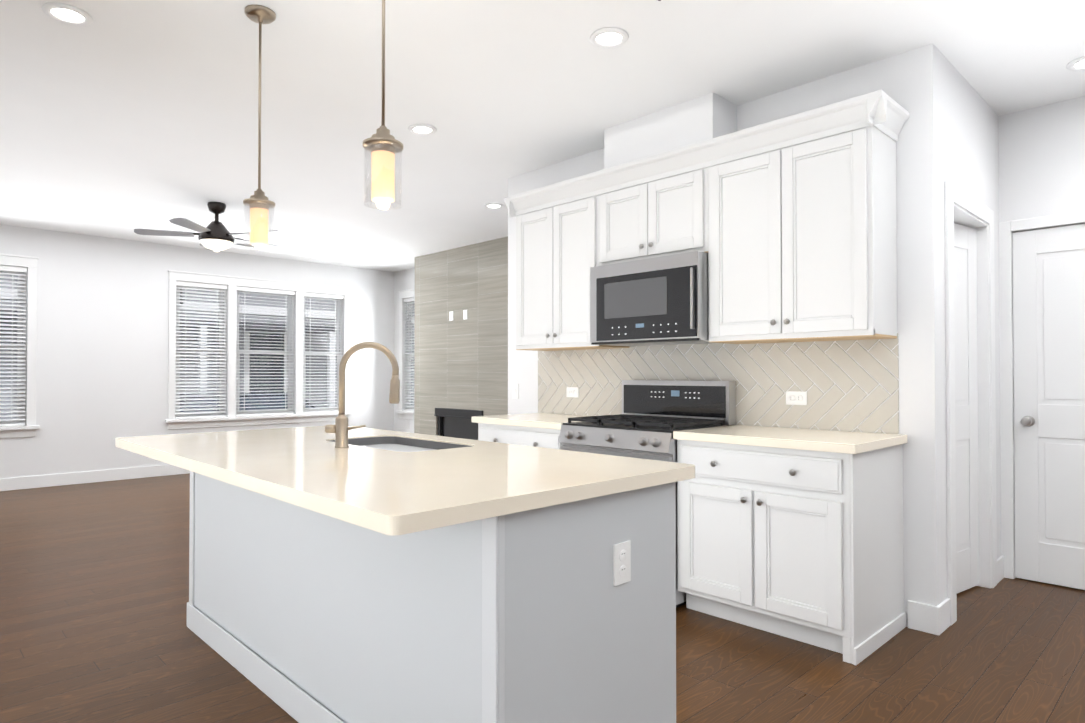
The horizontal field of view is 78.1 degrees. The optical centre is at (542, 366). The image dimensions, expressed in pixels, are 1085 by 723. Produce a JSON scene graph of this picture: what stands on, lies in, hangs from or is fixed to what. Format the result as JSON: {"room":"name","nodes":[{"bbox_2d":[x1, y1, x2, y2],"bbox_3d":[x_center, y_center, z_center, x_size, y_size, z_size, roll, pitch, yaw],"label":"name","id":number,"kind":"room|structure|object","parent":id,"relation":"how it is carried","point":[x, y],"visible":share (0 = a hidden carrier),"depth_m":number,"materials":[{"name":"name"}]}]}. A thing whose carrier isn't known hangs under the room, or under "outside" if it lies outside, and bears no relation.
{"room":"kitchen and living room","nodes":[
{"label":"kitchen and living room","id":0,"kind":"room"},
{"bbox_2d":[0,224,395,478],"bbox_3d":[-4.685,-0.079,7.832,6.940,2.750,0.140,1,-1,-44],"label":"wall","id":1,"kind":"structure","parent":0,"point":[102,347],"depth_m":7.63,"materials":[{"name":"paint"}]},
{"bbox_2d":[0,464,189,490],"bbox_3d":[-4.699,1.230,7.723,6.850,0.130,0.014,1,-1,-44],"label":"baseboard","id":2,"kind":"structure","parent":1,"relation":"attached to","point":[27,482],"depth_m":7.40,"materials":[{"name":"white wood"}]},
{"bbox_2d":[0,253,414,437],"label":"window","id":3,"kind":"structure","parent":1,"relation":"in","point":[29,428],"depth_m":8.49,"materials":[{"name":"white plastic"}]},
{"bbox_2d":[0,265,413,425],"bbox_3d":[-2.611,-0.212,6.825,5.242,1.660,4.352,1,-1,-44],"label":"window blind slats","id":4,"kind":"object","parent":3,"relation":"attached to","point":[12,269],"visible":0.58,"depth_m":8.34,"materials":[{"name":"white plastic"}]},
{"bbox_2d":[396,247,515,432],"bbox_3d":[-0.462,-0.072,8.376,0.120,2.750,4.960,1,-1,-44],"label":"wall","id":5,"kind":"structure","parent":0,"point":[405,279],"depth_m":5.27,"materials":[{"name":"paint"}]},
{"bbox_2d":[414,236,507,435],"bbox_3d":[-0.838,-0.073,8.318,0.500,2.750,1.940,1,-1,-44],"label":"wall","id":6,"kind":"structure","parent":0,"point":[460,362],"depth_m":8.11,"materials":[{"name":"tile"}]},
{"bbox_2d":[449,311,452,320],"bbox_3d":[-1.125,-0.619,8.255,0.008,0.115,0.072,1,-1,-44],"label":"outlet","id":7,"kind":"object","parent":6,"relation":"attached to","point":[451,316],"visible":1,"depth_m":8.25,"materials":[{"name":"white plastic"}]},
{"bbox_2d":[434,408,482,439],"bbox_3d":[-0.949,0.851,8.199,0.250,0.656,0.936,1,-1,-44],"label":"fireplace insert","id":8,"kind":"object","parent":6,"relation":"in","point":[456,423],"visible":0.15,"depth_m":8.20,"materials":[{"name":"black metal"}]},
{"bbox_2d":[463,310,466,319],"bbox_3d":[-0.930,-0.621,8.054,0.008,0.115,0.072,1,-1,-44],"label":"outlet","id":9,"kind":"object","parent":6,"relation":"attached to","point":[464,314],"visible":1,"depth_m":8.06,"materials":[{"name":"white plastic"}]},
{"bbox_2d":[516,175,555,413],"bbox_3d":[0.516,-0.101,5.953,1.830,2.750,0.120,1,-1,-44],"label":"wall","id":10,"kind":"structure","parent":0,"point":[526,360],"depth_m":5.11,"materials":[{"name":"paint"}]},
{"bbox_2d":[512,384,518,398],"bbox_3d":[-0.214,0.195,5.200,0.011,0.115,0.072,1,-1,-44],"label":"switch plate","id":11,"kind":"object","parent":10,"relation":"attached to","point":[515,391],"visible":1,"depth_m":5.19,"materials":[{"name":"white plastic"}]},
{"bbox_2d":[511,173,634,349],"bbox_3d":[0.186,-0.662,4.567,0.328,1.065,0.780,1,-1,-44],"label":"upper cabinet","id":12,"kind":"object","parent":10,"relation":"attached to","point":[555,223],"depth_m":4.44,"materials":[{"name":"white wood"}]},
{"bbox_2d":[0,473,1084,722],"bbox_3d":[-0.434,1.297,3.684,7.590,0.100,11.990,1,-1,-44],"label":"floor","id":13,"kind":"structure","parent":0,"point":[94,589],"depth_m":2.89,"materials":[{"name":"brown wood"}]},
{"bbox_2d":[187,470,675,722],"bbox_3d":[-0.628,0.797,2.646,0.770,0.875,2.282,1,-1,-44],"label":"kitchen island","id":14,"kind":"object","parent":13,"relation":"on","point":[341,571],"depth_m":1.93,"materials":[{"name":"grey wood"}]},
{"bbox_2d":[115,426,694,537],"bbox_3d":[-0.727,0.338,2.583,1.110,0.040,2.360,1,-1,-44],"label":"island countertop","id":15,"kind":"structure","parent":14,"relation":"on","point":[383,490],"depth_m":1.98,"materials":[{"name":"beige stone"}]},
{"bbox_2d":[323,342,399,445],"bbox_3d":[-0.715,0.111,2.654,0.231,0.417,0.209,1,-1,-44],"label":"faucet","id":16,"kind":"object","parent":15,"relation":"on","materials":[{"name":"gold metal"}]},
{"bbox_2d":[351,434,458,449],"bbox_3d":[-0.612,0.454,2.818,0.350,0.254,0.675,1,-1,-44],"label":"sink","id":17,"kind":"object","parent":15,"relation":"in","point":[395,443],"depth_m":3.06,"materials":[{"name":"grey metal"}]},
{"bbox_2d":[613,541,630,585],"bbox_3d":[0.228,0.560,1.905,0.072,0.115,0.008,1,-1,-44],"label":"outlet","id":18,"kind":"object","parent":14,"relation":"attached to","point":[622,563],"visible":1,"depth_m":1.90,"materials":[{"name":"white plastic"}]},
{"bbox_2d":[473,422,562,448],"bbox_3d":[0.060,0.819,4.464,0.628,0.875,0.827,1,-1,-44],"label":"base cabinet","id":19,"kind":"object","parent":13,"relation":"on","point":[518,435],"depth_m":4.23,"materials":[{"name":"white wood"}]},
{"bbox_2d":[471,414,598,429],"bbox_3d":[0.041,0.361,4.472,0.633,0.040,0.857,1,-1,-44],"label":"countertop","id":20,"kind":"structure","parent":19,"relation":"on","point":[536,421],"depth_m":4.35,"materials":[{"name":"beige stone"}]},
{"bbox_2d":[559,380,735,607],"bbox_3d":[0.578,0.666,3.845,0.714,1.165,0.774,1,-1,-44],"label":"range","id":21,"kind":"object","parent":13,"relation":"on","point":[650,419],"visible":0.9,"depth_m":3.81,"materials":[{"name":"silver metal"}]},
{"bbox_2d":[673,438,905,664],"bbox_3d":[1.198,0.805,3.292,0.628,0.875,0.869,1,-1,-44],"label":"base cabinet","id":22,"kind":"object","parent":13,"relation":"on","point":[789,520],"depth_m":3.01,"materials":[{"name":"white wood"}]},
{"bbox_2d":[673,426,906,453],"bbox_3d":[1.197,0.347,3.280,0.633,0.040,0.892,1,-1,-44],"label":"countertop","id":23,"kind":"structure","parent":22,"relation":"on","point":[777,437],"depth_m":3.09,"materials":[{"name":"beige stone"}]},
{"bbox_2d":[0,0,1084,271],"bbox_3d":[-0.434,-1.553,3.718,7.590,0.100,11.990,1,-1,-44],"label":"ceiling","id":24,"kind":"structure","parent":0,"point":[122,118],"depth_m":3.61,"materials":[{"name":"paint"}]},
{"bbox_2d":[42,2,92,25],"bbox_3d":[-2.036,-1.508,2.872,0.180,0.011,0.180,1,-1,-44],"label":"recessed light","id":25,"kind":"object","parent":24,"relation":"in","point":[70,13],"visible":1,"depth_m":2.86,"materials":[{"name":"white plastic"}]},
{"bbox_2d":[134,202,284,251],"bbox_3d":[-2.950,-1.255,6.110,1.254,0.438,1.259,1,-1,-44],"label":"ceiling fan","id":26,"kind":"object","parent":24,"relation":"hanging from","point":[216,235],"visible":1,"depth_m":5.97,"materials":[{"name":"brown metal"}]},
{"bbox_2d":[232,242,260,247],"bbox_3d":[-3.530,-1.447,7.994,0.300,0.010,0.150,1,-1,-44],"label":"ceiling vent","id":27,"kind":"object","parent":24,"relation":"in","point":[239,244],"visible":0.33,"depth_m":7.94,"materials":[{"name":"white"}]},
{"bbox_2d":[243,5,275,250],"bbox_3d":[-1.207,-1.008,2.857,0.127,1.010,0.127,1,-1,-44],"label":"pendant light","id":28,"kind":"object","parent":24,"relation":"hanging from","point":[259,203],"visible":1,"depth_m":2.83,"materials":[{"name":"yellow glass"}]},
{"bbox_2d":[363,0,402,209],"bbox_3d":[-0.508,-1.017,2.136,0.127,1.010,0.127,1,-1,-44],"label":"pendant light","id":29,"kind":"object","parent":24,"relation":"hanging from","point":[383,145],"visible":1,"depth_m":2.10,"materials":[{"name":"yellow glass"}]},
{"bbox_2d":[408,124,436,134],"bbox_3d":[-0.757,-1.492,4.218,0.180,0.011,0.180,1,-1,-44],"label":"recessed light","id":30,"kind":"object","parent":24,"relation":"in","point":[423,129],"visible":0.98,"depth_m":4.21,"materials":[{"name":"white plastic"}]},
{"bbox_2d":[484,203,502,208],"bbox_3d":[-0.447,-1.469,6.132,0.180,0.011,0.180,1,-1,-44],"label":"recessed light","id":31,"kind":"object","parent":24,"relation":"in","point":[492,205],"visible":1,"depth_m":6.12,"materials":[{"name":"white plastic"}]},
{"bbox_2d":[590,27,628,47],"bbox_3d":[0.306,-1.505,3.071,0.180,0.011,0.180,1,-1,-44],"label":"recessed light","id":32,"kind":"object","parent":24,"relation":"in","point":[611,36],"visible":1,"depth_m":3.06,"materials":[{"name":"white plastic"}]},
{"bbox_2d":[653,0,666,3],"bbox_3d":[0.430,-1.511,2.626,0.300,0.010,0.150,1,-1,-44],"label":"ceiling vent","id":33,"kind":"object","parent":24,"relation":"in","point":[659,1],"visible":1,"depth_m":2.76,"materials":[{"name":"white"}]},
{"bbox_2d":[1066,56,1084,70],"bbox_3d":[2.702,-1.502,3.308,0.180,0.011,0.180,1,-1,-44],"label":"recessed light","id":34,"kind":"object","parent":24,"relation":"in","point":[1074,65],"visible":0.98,"depth_m":3.33,"materials":[{"name":"white plastic"}]},
{"bbox_2d":[566,387,578,397],"bbox_3d":[0.212,0.184,4.750,0.008,0.072,0.115,1,-1,-44],"label":"outlet","id":35,"kind":"object","parent":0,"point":[572,391],"visible":1,"depth_m":4.75,"materials":[{"name":"white plastic"}]},
{"bbox_2d":[720,111,764,135],"bbox_3d":[1.542,-0.120,4.400,1.140,2.750,0.100,1,-1,-44],"label":"wall","id":36,"kind":"structure","parent":0,"point":[735,121],"depth_m":3.80,"materials":[{"name":"paint"}]},
{"bbox_2d":[595,142,702,266],"bbox_3d":[0.729,-0.914,4.011,0.328,0.575,0.780,1,-1,-44],"label":"upper cabinet","id":37,"kind":"object","parent":36,"relation":"attached to","point":[652,206],"depth_m":3.88,"materials":[{"name":"white wood"}]},
{"bbox_2d":[590,251,710,345],"bbox_3d":[0.690,-0.373,3.966,0.418,0.476,0.772,1,-1,-44],"label":"microwave","id":38,"kind":"object","parent":37,"relation":"attached to","point":[662,300],"visible":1,"depth_m":3.79,"materials":[{"name":"silver metal"}]},
{"bbox_2d":[703,92,898,345],"bbox_3d":[1.297,-0.676,3.423,0.328,1.065,0.850,1,-1,-44],"label":"upper cabinet","id":39,"kind":"object","parent":36,"relation":"attached to","point":[800,216],"depth_m":3.23,"materials":[{"name":"white wood"}]},
{"bbox_2d":[786,391,806,404],"bbox_3d":[1.354,0.170,3.573,0.008,0.072,0.115,1,-1,-44],"label":"outlet","id":40,"kind":"object","parent":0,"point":[796,397],"visible":1,"depth_m":3.57,"materials":[{"name":"white plastic"}]},
{"bbox_2d":[908,47,1003,605],"bbox_3d":[2.280,-0.129,3.639,1.140,2.750,0.120,1,-1,-44],"label":"wall","id":41,"kind":"structure","parent":0,"point":[954,135],"depth_m":3.17,"materials":[{"name":"paint"}]},
{"bbox_2d":[954,223,978,592],"bbox_3d":[2.184,0.225,3.622,0.679,2.018,0.144,1,-1,-44],"label":"pantry door","id":42,"kind":"structure","parent":41,"relation":"in","point":[966,411],"depth_m":3.72,"materials":[{"name":"white wood"}]},
{"bbox_2d":[944,180,999,625],"bbox_3d":[2.222,0.175,3.573,0.890,2.140,0.148,1,-1,-44],"label":"door frame","id":43,"kind":"structure","parent":41,"relation":"attached to","point":[963,207],"depth_m":3.77,"materials":[{"name":"white wood"}]},
{"bbox_2d":[896,96,1084,578],"bbox_3d":[3.707,-0.136,3.073,0.120,2.750,5.020,1,-1,-44],"label":"wall","id":44,"kind":"structure","parent":0,"point":[1042,148],"depth_m":3.79,"materials":[{"name":"paint"}]},
{"bbox_2d":[1000,211,1084,578],"bbox_3d":[3.045,0.193,3.652,0.018,2.107,0.924,1,-1,-44],"label":"door frame","id":45,"kind":"structure","parent":44,"relation":"attached to","point":[1006,372],"depth_m":3.95,"materials":[{"name":"white wood"}]},
{"bbox_2d":[1012,224,1084,589],"bbox_3d":[3.045,0.222,3.652,0.113,2.032,0.794,1,-1,-44],"label":"closed door","id":46,"kind":"structure","parent":44,"relation":"in","point":[1049,352],"depth_m":3.83,"materials":[{"name":"white wood"}]},
{"label":"outside","id":47,"kind":"structure","parent":0,"visible":0},
{"bbox_3d":[-10.474,2.026,17.796,70.000,0.020,80.000,1,-1,-44],"label":"ground","id":48,"kind":"structure","parent":47,"visible":0},
{"bbox_2d":[0,274,413,417],"bbox_3d":[-3.477,-2.243,12.896,33.950,8.400,33.150,1,-1,-44],"label":"house","id":49,"kind":"structure","parent":48,"relation":"on","point":[275,314],"depth_m":19.50,"materials":[{"name":"grey"}]},
{"bbox_2d":[180,392,314,411],"bbox_3d":[-5.888,1.221,12.432,4.700,1.460,1.840,1,-1,-44],"label":"car","id":50,"kind":"object","parent":48,"relation":"on","point":[252,402],"depth_m":12.02,"materials":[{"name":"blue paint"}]}
]}

